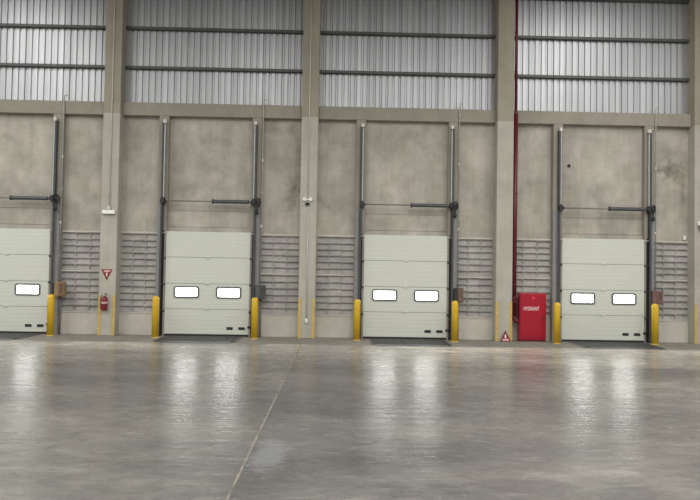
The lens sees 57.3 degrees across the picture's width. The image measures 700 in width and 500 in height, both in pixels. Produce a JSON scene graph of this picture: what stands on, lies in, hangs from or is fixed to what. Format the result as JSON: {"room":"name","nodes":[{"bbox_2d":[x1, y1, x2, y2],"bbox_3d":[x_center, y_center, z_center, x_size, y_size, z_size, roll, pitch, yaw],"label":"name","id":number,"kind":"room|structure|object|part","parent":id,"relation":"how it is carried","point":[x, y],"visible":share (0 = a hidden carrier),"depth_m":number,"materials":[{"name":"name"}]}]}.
{"room":"distribution center","nodes":[
{"label":"distribution center","id":0,"kind":"room"},
{"bbox_2d":[0,99,103,115],"bbox_3d":[-9.744,-4.077,18.258,5.620,0.375,0.260,1,-2,-1],"label":"concrete beam","id":1,"kind":"structure","parent":0,"point":[33,107],"depth_m":18.15,"materials":[{"name":"beige concrete"}]},
{"bbox_2d":[99,0,127,335],"bbox_3d":[-6.719,-2.809,18.194,0.470,10.400,0.450,1,-2,-1],"label":"concrete column","id":2,"kind":"structure","parent":0,"point":[111,224],"depth_m":17.99,"materials":[{"name":"beige concrete"}]},
{"bbox_2d":[97,295,100,334],"bbox_3d":[-6.985,1.818,17.833,0.085,1.119,0.008,1,-2,-1],"label":"guard","id":3,"kind":"object","parent":2,"relation":"attached to","point":[99,296],"visible":1,"depth_m":17.83,"materials":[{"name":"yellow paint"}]},
{"bbox_2d":[100,293,107,310],"bbox_3d":[-6.813,1.434,17.759,0.170,0.490,0.186,0,-2,29],"label":"fire extinguisher","id":4,"kind":"object","parent":2,"relation":"attached to","point":[104,301],"visible":1,"depth_m":17.69,"materials":[{"name":"metal"}]},
{"bbox_2d":[101,269,111,279],"bbox_3d":[-6.790,0.692,17.868,0.310,0.310,0.008,1,-2,-1],"label":"sign","id":5,"kind":"object","parent":2,"relation":"attached to","point":[106,272],"visible":1,"depth_m":17.87,"materials":[{"name":"red plastic"}]},
{"bbox_2d":[102,206,114,213],"bbox_3d":[-6.742,-1.120,17.881,0.356,0.235,0.086,1,-2,-1],"label":"emergency light","id":6,"kind":"object","parent":2,"relation":"attached to","point":[108,211],"visible":1,"depth_m":17.84,"materials":[{"name":"white plastic"}]},
{"bbox_2d":[103,211,113,213],"bbox_3d":[-6.743,-1.055,17.842,0.310,0.078,0.013,1,-2,-1],"label":"diffuser","id":7,"kind":"object","parent":6,"relation":"attached to","point":[104,212],"depth_m":17.84,"materials":[{"name":"white plastic"}]},
{"bbox_2d":[108,0,115,205],"bbox_3d":[-6.677,-4.616,18.001,0.060,6.758,0.035,1,-2,-1],"label":"conduit","id":8,"kind":"object","parent":2,"relation":"attached to","point":[113,49],"visible":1,"depth_m":17.98,"materials":[{"name":"metal"}]},
{"bbox_2d":[111,295,114,335],"bbox_3d":[-6.600,1.825,17.840,0.085,1.119,0.008,1,-2,-1],"label":"guard","id":9,"kind":"object","parent":2,"relation":"attached to","point":[113,296],"visible":1,"depth_m":17.84,"materials":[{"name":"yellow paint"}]},
{"bbox_2d":[123,102,301,119],"bbox_3d":[-3.916,-3.976,18.364,5.100,0.375,0.260,1,-2,-1],"label":"concrete beam","id":10,"kind":"structure","parent":0,"point":[130,109],"depth_m":18.24,"materials":[{"name":"beige concrete"}]},
{"bbox_2d":[298,0,320,337],"bbox_3d":[-1.150,-2.713,18.296,0.470,10.400,0.450,1,-2,-1],"label":"concrete column","id":11,"kind":"structure","parent":0,"point":[314,82],"depth_m":18.07,"materials":[{"name":"beige concrete"}]},
{"bbox_2d":[298,298,300,337],"bbox_3d":[-1.416,1.914,17.934,0.085,1.119,0.008,1,-2,-1],"label":"guard","id":12,"kind":"object","parent":11,"relation":"attached to","point":[299,299],"visible":1,"depth_m":17.93,"materials":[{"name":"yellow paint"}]},
{"bbox_2d":[306,206,308,318],"bbox_3d":[-1.197,0.334,17.968,0.060,3.170,0.035,1,-2,-1],"label":"conduit","id":13,"kind":"object","parent":11,"relation":"attached to","point":[307,257],"visible":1,"depth_m":17.96,"materials":[{"name":"metal"}]},
{"bbox_2d":[303,197,312,204],"bbox_3d":[-1.193,-1.374,17.973,0.286,0.245,0.130,1,-2,-1],"label":"security camera","id":14,"kind":"object","parent":11,"relation":"attached to","point":[307,200],"visible":1,"depth_m":17.96,"materials":[{"name":"white plastic"}]},
{"bbox_2d":[307,0,311,196],"bbox_3d":[-1.133,-4.699,18.107,0.060,6.400,0.035,1,-2,-1],"label":"conduit","id":15,"kind":"object","parent":11,"relation":"attached to","point":[311,0],"visible":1,"depth_m":18.08,"materials":[{"name":"metal"}]},
{"bbox_2d":[311,299,314,338],"bbox_3d":[-1.032,1.921,17.941,0.085,1.119,0.008,1,-2,-1],"label":"guard","id":16,"kind":"object","parent":11,"relation":"attached to","point":[313,300],"visible":1,"depth_m":17.94,"materials":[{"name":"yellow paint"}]},
{"bbox_2d":[0,0,687,342],"bbox_3d":[-1.369,-2.712,18.463,22.420,10.400,0.172,1,-2,-1],"label":"wall","id":17,"kind":"structure","parent":0,"point":[337,52],"depth_m":18.48,"materials":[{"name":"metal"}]},
{"bbox_2d":[0,63,104,68],"bbox_3d":[-9.724,-5.303,18.324,5.620,0.078,0.110,1,-2,-1],"label":"steel girt","id":18,"kind":"structure","parent":17,"relation":"attached to","point":[1,64],"depth_m":18.30,"materials":[{"name":"grey metal"}]},
{"bbox_2d":[0,23,105,29],"bbox_3d":[-9.705,-6.442,18.356,5.620,0.078,0.110,1,-2,-1],"label":"steel girt","id":19,"kind":"structure","parent":17,"relation":"attached to","point":[15,25],"depth_m":18.33,"materials":[{"name":"grey metal"}]},
{"bbox_2d":[48,114,65,333],"bbox_3d":[-8.327,-0.750,18.193,0.275,6.230,0.260,1,-2,-1],"label":"pilaster","id":20,"kind":"object","parent":17,"relation":"attached to","point":[59,116],"visible":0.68,"depth_m":18.12,"materials":[{"name":"grey metal"}]},
{"bbox_2d":[0,117,59,333],"bbox_3d":[-9.636,-0.718,17.982,2.927,6.110,0.310,1,-2,0],"label":"door","id":21,"kind":"structure","parent":20,"relation":"attached to","point":[24,253],"depth_m":18.01,"materials":[{"name":"metal"}]},
{"bbox_3d":[-9.693,1.929,18.005,2.470,0.697,0.049,1,-2,-1],"label":"door","id":22,"kind":"part","parent":21,"relation":"part of","materials":[{"name":"metal"}]},
{"bbox_3d":[-9.681,1.217,18.025,2.470,0.708,0.049,1,-2,-1],"label":"door","id":23,"kind":"part","parent":21,"relation":"part of","materials":[{"name":"metal"}]},
{"bbox_3d":[-9.669,0.488,18.045,2.470,0.732,0.049,1,-2,-1],"label":"door","id":24,"kind":"part","parent":21,"relation":"part of","materials":[{"name":"metal"}]},
{"bbox_3d":[-9.656,-0.249,18.065,2.470,0.723,0.049,1,-2,-1],"label":"door","id":25,"kind":"part","parent":21,"relation":"part of","materials":[{"name":"metal"}]},
{"bbox_3d":[-9.074,1.112,18.012,0.616,0.241,0.007,1,-2,-1],"label":"pane","id":26,"kind":"part","parent":21,"relation":"part of","materials":[{"name":"white glass"}]},
{"bbox_3d":[-8.269,0.501,17.989,0.107,3.720,0.078,1,-2,-1],"label":"jamb plate","id":27,"kind":"part","parent":21,"relation":"part of","materials":[{"name":"metal"}]},
{"bbox_2d":[54,282,65,297],"bbox_3d":[-8.117,1.121,17.915,0.270,0.460,0.168,1,-2,-1],"label":"control box","id":28,"kind":"object","parent":20,"relation":"attached to","point":[59,287],"visible":0.99,"depth_m":17.85,"materials":[{"name":"paint"}]},
{"bbox_2d":[58,95,67,281],"bbox_3d":[-8.102,-1.760,18.071,0.136,5.305,0.046,1,-2,-1],"label":"conduit","id":29,"kind":"object","parent":20,"relation":"attached to","point":[61,188],"visible":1,"depth_m":18.05,"materials":[{"name":"metal"}]},
{"bbox_2d":[155,116,170,335],"bbox_3d":[-5.333,-0.699,18.248,0.275,6.230,0.260,1,-2,-1],"label":"pilaster","id":30,"kind":"object","parent":17,"relation":"attached to","point":[168,118],"visible":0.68,"depth_m":18.16,"materials":[{"name":"painted steel"},{"name":"dark steel"}]},
{"bbox_2d":[155,119,260,336],"bbox_3d":[-3.998,-0.621,18.084,2.927,6.110,0.310,1,-2,0],"label":"door","id":31,"kind":"structure","parent":17,"relation":"in","point":[207,284],"depth_m":18.11,"materials":[{"name":"metal"}]},
{"bbox_3d":[-5.427,0.550,18.041,0.107,3.720,0.078,1,-2,-1],"label":"jamb plate","id":32,"kind":"part","parent":31,"relation":"part of","materials":[{"name":"metal"}]},
{"bbox_3d":[-4.625,1.188,18.093,0.616,0.241,0.007,1,-2,-1],"label":"pane","id":33,"kind":"part","parent":31,"relation":"part of","materials":[{"name":"white glass"}]},
{"bbox_3d":[-4.055,2.027,18.108,2.470,0.697,0.049,1,-2,-1],"label":"door","id":34,"kind":"part","parent":31,"relation":"part of","materials":[{"name":"metal"}]},
{"bbox_3d":[-4.043,1.315,18.127,2.470,0.708,0.049,1,-2,-1],"label":"door","id":35,"kind":"part","parent":31,"relation":"part of","materials":[{"name":"metal"}]},
{"bbox_3d":[-4.031,0.585,18.147,2.470,0.732,0.049,1,-2,-1],"label":"door","id":36,"kind":"part","parent":31,"relation":"part of","materials":[{"name":"metal"}]},
{"bbox_3d":[-4.018,-0.152,18.168,2.470,0.723,0.049,1,-2,-1],"label":"door","id":37,"kind":"part","parent":31,"relation":"part of","materials":[{"name":"metal"}]},
{"bbox_3d":[-3.436,1.209,18.114,0.616,0.241,0.007,1,-2,-1],"label":"pane","id":38,"kind":"part","parent":31,"relation":"part of","materials":[{"name":"white glass"}]},
{"bbox_3d":[-2.631,0.598,18.092,0.107,3.720,0.078,1,-2,-1],"label":"jamb plate","id":39,"kind":"part","parent":31,"relation":"part of","materials":[{"name":"metal"}]},
{"bbox_2d":[125,65,302,72],"bbox_3d":[-3.896,-5.202,18.430,5.100,0.078,0.110,1,-2,-1],"label":"steel girt","id":40,"kind":"structure","parent":17,"relation":"attached to","point":[126,66],"depth_m":18.39,"materials":[{"name":"grey metal"}]},
{"bbox_2d":[126,26,302,33],"bbox_3d":[-3.877,-6.341,18.462,5.100,0.078,0.110,1,-2,-1],"label":"steel girt","id":41,"kind":"structure","parent":17,"relation":"attached to","point":[144,28],"depth_m":18.42,"materials":[{"name":"grey metal"}]},
{"bbox_2d":[248,118,262,336],"bbox_3d":[-2.689,-0.653,18.296,0.275,6.230,0.260,1,-2,-1],"label":"pilaster","id":42,"kind":"object","parent":17,"relation":"attached to","point":[259,120],"visible":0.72,"depth_m":18.20,"materials":[{"name":"painted steel"},{"name":"dark steel"}]},
{"bbox_2d":[255,285,265,300],"bbox_3d":[-2.521,1.208,18.017,0.265,0.440,0.168,1,-2,-1],"label":"control box","id":43,"kind":"object","parent":42,"relation":"attached to","point":[260,289],"visible":0.97,"depth_m":17.95,"materials":[{"name":"grey paint"}]},
{"bbox_2d":[259,99,266,284],"bbox_3d":[-2.464,-1.662,18.174,0.136,5.305,0.046,1,-2,-1],"label":"conduit","id":44,"kind":"object","parent":42,"relation":"attached to","point":[263,111],"visible":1,"depth_m":18.16,"materials":[{"name":"metal"}]},
{"bbox_2d":[353,120,365,338],"bbox_3d":[0.275,-0.602,18.350,0.275,6.230,0.260,1,-2,-1],"label":"pilaster","id":45,"kind":"object","parent":17,"relation":"attached to","point":[359,122],"visible":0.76,"depth_m":18.26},
{"bbox_2d":[354,123,457,339],"bbox_3d":[1.610,-0.524,18.186,2.927,6.110,0.310,1,-2,0],"label":"door","id":46,"kind":"structure","parent":17,"relation":"in","point":[405,286],"depth_m":18.21,"materials":[{"name":"metal"}]},
{"bbox_3d":[0.181,0.647,18.143,0.107,3.720,0.078,1,-2,-1],"label":"jamb plate","id":47,"kind":"part","parent":46,"relation":"part of","materials":[{"name":"metal"}]},
{"bbox_3d":[0.983,1.286,18.195,0.616,0.241,0.007,1,-2,-1],"label":"pane","id":48,"kind":"part","parent":46,"relation":"part of","materials":[{"name":"white glass"}]},
{"bbox_3d":[1.553,2.124,18.210,2.470,0.697,0.049,1,-2,-1],"label":"door","id":49,"kind":"part","parent":46,"relation":"part of","materials":[{"name":"metal"}]},
{"bbox_3d":[1.565,1.412,18.229,2.470,0.708,0.049,1,-2,-1],"label":"door","id":50,"kind":"part","parent":46,"relation":"part of","materials":[{"name":"metal"}]},
{"bbox_3d":[1.590,-0.055,18.270,2.470,0.723,0.049,1,-2,-1],"label":"door","id":51,"kind":"part","parent":46,"relation":"part of","materials":[{"name":"metal"}]},
{"bbox_3d":[1.578,0.682,18.250,2.470,0.732,0.049,1,-2,-1],"label":"door","id":52,"kind":"part","parent":46,"relation":"part of","materials":[{"name":"metal"}]},
{"bbox_3d":[2.173,1.306,18.217,0.616,0.241,0.007,1,-2,-1],"label":"pane","id":53,"kind":"part","parent":46,"relation":"part of","materials":[{"name":"white glass"}]},
{"bbox_3d":[2.977,0.695,18.194,0.107,3.720,0.078,1,-2,-1],"label":"jamb plate","id":54,"kind":"part","parent":46,"relation":"part of","materials":[{"name":"metal"}]},
{"bbox_2d":[320,31,495,38],"bbox_3d":[1.687,-6.245,18.563,5.090,0.078,0.110,1,-2,-1],"label":"steel girt","id":55,"kind":"structure","parent":17,"relation":"attached to","point":[357,33],"depth_m":18.52,"materials":[{"name":"grey metal"}]},
{"bbox_2d":[320,70,495,77],"bbox_3d":[1.668,-5.105,18.532,5.090,0.078,0.110,1,-2,-1],"label":"steel girt","id":56,"kind":"structure","parent":17,"relation":"attached to","point":[321,71],"depth_m":18.49,"materials":[{"name":"grey metal"}]},
{"bbox_2d":[446,122,457,339],"bbox_3d":[2.919,-0.556,18.398,0.275,6.230,0.260,1,-2,-1],"label":"pilaster","id":57,"kind":"object","parent":17,"relation":"attached to","point":[455,124],"visible":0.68,"depth_m":18.31,"materials":[{"name":"grey metal"}]},
{"bbox_2d":[453,288,462,303],"bbox_3d":[3.072,1.300,18.119,0.255,0.440,0.168,1,-2,-1],"label":"control box","id":58,"kind":"object","parent":57,"relation":"attached to","point":[458,292],"visible":0.89,"depth_m":18.05,"materials":[{"name":"metal"}]},
{"bbox_2d":[458,308,458,339],"bbox_3d":[3.059,2.038,18.135,0.044,1.034,0.052,1,-2,-1],"label":"post","id":59,"kind":"object","parent":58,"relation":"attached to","point":[458,308],"visible":0.46,"depth_m":18.12,"materials":[{"name":"grey metal"}]},
{"bbox_2d":[457,103,463,287],"bbox_3d":[3.144,-1.568,18.276,0.136,5.300,0.046,1,-2,-1],"label":"conduit","id":60,"kind":"object","parent":57,"relation":"attached to","point":[460,103],"visible":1,"depth_m":18.27,"materials":[{"name":"metal"}]},
{"bbox_2d":[550,124,562,340],"bbox_3d":[5.943,-0.503,18.453,0.275,6.230,0.260,1,-2,-1],"label":"pilaster","id":61,"kind":"object","parent":17,"relation":"attached to","point":[555,127],"visible":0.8,"depth_m":18.37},
{"bbox_2d":[514,74,689,81],"bbox_3d":[7.281,-5.008,18.634,5.200,0.078,0.110,1,-2,-1],"label":"steel girt","id":62,"kind":"structure","parent":17,"relation":"attached to","point":[519,75],"depth_m":18.59,"materials":[{"name":"grey metal"}]},
{"bbox_2d":[518,35,689,42],"bbox_3d":[7.300,-6.148,18.665,5.200,0.078,0.110,1,-2,-1],"label":"steel girt","id":63,"kind":"structure","parent":17,"relation":"attached to","point":[527,37],"depth_m":18.62,"materials":[{"name":"grey metal"}]},
{"bbox_2d":[552,128,655,342],"bbox_3d":[7.278,-0.425,18.289,2.927,6.110,0.310,1,-2,0],"label":"door","id":64,"kind":"structure","parent":17,"relation":"in","point":[603,291],"depth_m":18.31,"materials":[{"name":"metal"}]},
{"bbox_3d":[5.849,0.745,18.246,0.107,3.720,0.078,1,-2,-1],"label":"jamb plate","id":65,"kind":"part","parent":64,"relation":"part of","materials":[{"name":"metal"}]},
{"bbox_3d":[6.651,1.384,18.298,0.616,0.241,0.007,1,-2,-1],"label":"pane","id":66,"kind":"part","parent":64,"relation":"part of","materials":[{"name":"white glass"}]},
{"bbox_3d":[7.258,0.043,18.373,2.470,0.723,0.049,1,-2,-1],"label":"door","id":67,"kind":"part","parent":64,"relation":"part of","materials":[{"name":"metal"}]},
{"bbox_3d":[7.246,0.780,18.353,2.470,0.732,0.049,1,-2,-1],"label":"door","id":68,"kind":"part","parent":64,"relation":"part of","materials":[{"name":"metal"}]},
{"bbox_3d":[7.234,1.510,18.332,2.470,0.708,0.049,1,-2,-1],"label":"door","id":69,"kind":"part","parent":64,"relation":"part of","materials":[{"name":"metal"}]},
{"bbox_3d":[7.222,2.222,18.313,2.470,0.697,0.049,1,-2,-1],"label":"door","id":70,"kind":"part","parent":64,"relation":"part of","materials":[{"name":"metal"}]},
{"bbox_3d":[7.841,1.404,18.320,0.616,0.241,0.007,1,-2,-1],"label":"pane","id":71,"kind":"part","parent":64,"relation":"part of","materials":[{"name":"white glass"}]},
{"bbox_3d":[8.646,0.793,18.297,0.107,3.720,0.078,1,-2,-1],"label":"jamb plate","id":72,"kind":"part","parent":64,"relation":"part of","materials":[{"name":"metal"}]},
{"bbox_2d":[546,0,689,3],"bbox_3d":[7.320,-7.312,18.698,5.200,0.078,0.110,1,-2,-1],"label":"steel girt","id":73,"kind":"structure","parent":17,"relation":"attached to","point":[628,1],"depth_m":18.69,"materials":[{"name":"grey metal"}]},
{"bbox_2d":[641,126,653,342],"bbox_3d":[8.588,-0.458,18.501,0.275,6.230,0.260,1,-2,-1],"label":"pilaster","id":74,"kind":"object","parent":17,"relation":"attached to","point":[644,219],"visible":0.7,"depth_m":18.42,"materials":[{"name":"grey metal"}]},
{"bbox_2d":[654,107,658,290],"bbox_3d":[8.813,-1.477,18.379,0.136,5.285,0.046,1,-2,-1],"label":"conduit","id":75,"kind":"object","parent":74,"relation":"attached to","point":[655,120],"visible":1,"depth_m":18.38,"materials":[{"name":"metal"}]},
{"bbox_2d":[651,291,662,303],"bbox_3d":[8.738,1.378,18.223,0.290,0.430,0.168,1,-2,-1],"label":"control box","id":76,"kind":"object","parent":74,"relation":"attached to","point":[656,296],"visible":0.81,"depth_m":18.15,"materials":[{"name":"brown paint"}]},
{"bbox_2d":[0,333,699,499],"bbox_3d":[1.252,2.159,1.223,40.000,0.200,34.500,1,-2,-1],"label":"floor","id":77,"kind":"structure","parent":0,"point":[80,420],"depth_m":8.39,"materials":[{"name":"concrete"}]},
{"bbox_2d":[0,333,38,339],"bbox_3d":[-9.683,2.298,17.104,2.140,0.027,1.500,1,-2,-1],"label":"dock leveler","id":78,"kind":"object","parent":77,"relation":"on","point":[3,336],"visible":1,"depth_m":17.25,"materials":[{"name":"metal"}]},
{"bbox_2d":[46,294,54,335],"bbox_3d":[-8.191,1.779,17.516,0.224,1.139,0.224,1,-2,-1],"label":"bollard","id":79,"kind":"object","parent":77,"relation":"on","point":[51,297],"visible":1,"depth_m":17.44,"materials":[{"name":"yellow metal"}]},
{"bbox_2d":[58,298,60,333],"bbox_3d":[-8.130,1.857,17.931,0.044,1.009,0.052,1,-2,-1],"label":"post","id":80,"kind":"object","parent":77,"relation":"on","point":[59,298],"visible":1,"depth_m":17.92,"materials":[{"name":"grey metal"}]},
{"bbox_2d":[151,296,158,337],"bbox_3d":[-5.316,1.827,17.489,0.224,1.139,0.224,1,-2,-1],"label":"bollard","id":81,"kind":"object","parent":77,"relation":"on","point":[155,301],"visible":1,"depth_m":17.41,"materials":[{"name":"yellow metal"}]},
{"bbox_2d":[153,335,241,342],"bbox_3d":[-4.075,2.395,17.206,2.140,0.027,1.500,1,-2,-1],"label":"dock leveler","id":82,"kind":"object","parent":77,"relation":"on","point":[168,338],"visible":1,"depth_m":17.10,"materials":[{"name":"metal"}]},
{"bbox_2d":[250,297,257,338],"bbox_3d":[-2.623,1.875,17.598,0.224,1.139,0.224,1,-2,-1],"label":"bollard","id":83,"kind":"object","parent":77,"relation":"on","point":[254,308],"visible":1,"depth_m":17.52,"materials":[{"name":"yellow metal"}]},
{"bbox_2d":[259,301,260,336],"bbox_3d":[-2.534,1.944,18.033,0.044,1.029,0.052,1,-2,-1],"label":"post","id":84,"kind":"object","parent":77,"relation":"on","point":[260,301],"visible":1,"depth_m":18.02,"materials":[{"name":"grey metal"}]},
{"bbox_2d":[225,345,300,499],"bbox_3d":[-0.957,2.018,0.225,0.023,0.051,32.580,1,-2,-1],"label":"joint","id":85,"kind":"object","parent":77,"relation":"in","point":[248,454],"visible":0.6,"depth_m":7.35,"materials":[{"name":"grey concrete"}]},
{"bbox_2d":[353,299,360,340],"bbox_3d":[0.192,1.924,17.649,0.224,1.139,0.224,1,-2,-1],"label":"bollard","id":86,"kind":"object","parent":77,"relation":"on","point":[356,329],"visible":1,"depth_m":17.57,"materials":[{"name":"yellow metal"}]},
{"bbox_2d":[369,338,451,346],"bbox_3d":[1.613,2.493,17.310,2.140,0.027,1.500,1,-2,-1],"label":"dock leveler","id":87,"kind":"object","parent":77,"relation":"on","point":[377,341],"visible":1,"depth_m":17.18,"materials":[{"name":"metal"}]},
{"bbox_2d":[451,301,458,341],"bbox_3d":[2.901,1.970,17.688,0.224,1.139,0.224,1,-2,-1],"label":"bollard","id":88,"kind":"object","parent":77,"relation":"on","point":[454,331],"visible":1,"depth_m":17.61,"materials":[{"name":"yellow metal"}]},
{"bbox_2d":[500,331,510,341],"bbox_3d":[4.368,2.418,17.987,0.310,0.305,0.068,1,-2,-1],"label":"sign","id":89,"kind":"object","parent":77,"relation":"on","point":[505,338],"visible":1,"depth_m":17.97,"materials":[{"name":"red plastic"}]},
{"bbox_2d":[517,293,545,341],"bbox_3d":[5.171,1.907,18.189,0.760,1.369,0.287,1,-2,-1],"label":"cabinet","id":90,"kind":"object","parent":77,"relation":"on","point":[531,307],"visible":1,"depth_m":18.09,"materials":[{"name":"red metal"}]},
{"bbox_2d":[552,302,560,343],"bbox_3d":[5.711,2.017,17.669,0.224,1.139,0.224,1,-2,-1],"label":"bollard","id":91,"kind":"object","parent":77,"relation":"on","point":[556,311],"visible":1,"depth_m":17.59,"materials":[{"name":"yellow paint"}]},
{"bbox_2d":[568,341,665,349],"bbox_3d":[7.252,2.591,17.412,2.140,0.027,1.500,1,-2,-1],"label":"dock leveler","id":92,"kind":"object","parent":77,"relation":"on","point":[593,345],"visible":1,"depth_m":17.28,"materials":[{"name":"metal"}]},
{"bbox_2d":[651,304,658,344],"bbox_3d":[8.503,2.068,17.840,0.224,1.139,0.224,1,-2,-1],"label":"bollard","id":93,"kind":"object","parent":77,"relation":"on","point":[655,308],"visible":1,"depth_m":17.77,"materials":[{"name":"yellow paint"}]},
{"bbox_2d":[319,106,495,123],"bbox_3d":[1.648,-3.880,18.465,5.090,0.375,0.260,1,-2,-1],"label":"concrete beam","id":94,"kind":"structure","parent":0,"point":[326,113],"depth_m":18.34,"materials":[{"name":"beige concrete"}]},
{"bbox_2d":[492,0,514,340],"bbox_3d":[4.408,-2.617,18.397,0.470,10.400,0.450,1,-2,-1],"label":"concrete column","id":95,"kind":"structure","parent":0,"point":[504,9],"depth_m":18.18,"materials":[{"name":"beige concrete"}]},
{"bbox_2d":[495,301,498,340],"bbox_3d":[4.142,2.011,18.035,0.085,1.119,0.008,1,-2,-1],"label":"guard","id":96,"kind":"object","parent":95,"relation":"attached to","point":[497,302],"visible":1,"depth_m":18.03,"materials":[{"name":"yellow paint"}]},
{"bbox_2d":[509,302,511,340],"bbox_3d":[4.527,2.017,18.043,0.085,1.119,0.008,1,-2,-1],"label":"guard","id":97,"kind":"object","parent":95,"relation":"attached to","point":[510,303],"visible":1,"depth_m":18.04,"materials":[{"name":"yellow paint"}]},
{"bbox_2d":[512,0,518,322],"bbox_3d":[4.761,-2.860,18.253,0.222,9.870,0.216,1,-2,-1],"label":"riser pipe","id":98,"kind":"object","parent":95,"relation":"attached to","point":[515,160],"visible":1,"depth_m":18.21,"materials":[{"name":"red metal"}]},
{"bbox_2d":[518,110,690,127],"bbox_3d":[7.261,-3.782,18.567,5.200,0.375,0.260,1,-2,-1],"label":"concrete beam","id":99,"kind":"structure","parent":0,"point":[605,119],"depth_m":18.44,"materials":[{"name":"beige concrete"}]},
{"bbox_2d":[687,0,699,343],"bbox_3d":[10.076,-2.519,18.500,0.470,10.400,0.450,1,-2,-1],"label":"concrete column","id":100,"kind":"structure","parent":0,"point":[693,47],"depth_m":18.35,"materials":[{"name":"beige concrete"}]},
{"bbox_2d":[695,305,697,343],"bbox_3d":[9.810,2.109,18.139,0.085,1.119,0.008,1,-2,-1],"label":"guard","id":101,"kind":"object","parent":100,"relation":"attached to","point":[696,306],"visible":1,"depth_m":18.14,"materials":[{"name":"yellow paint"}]}
]}

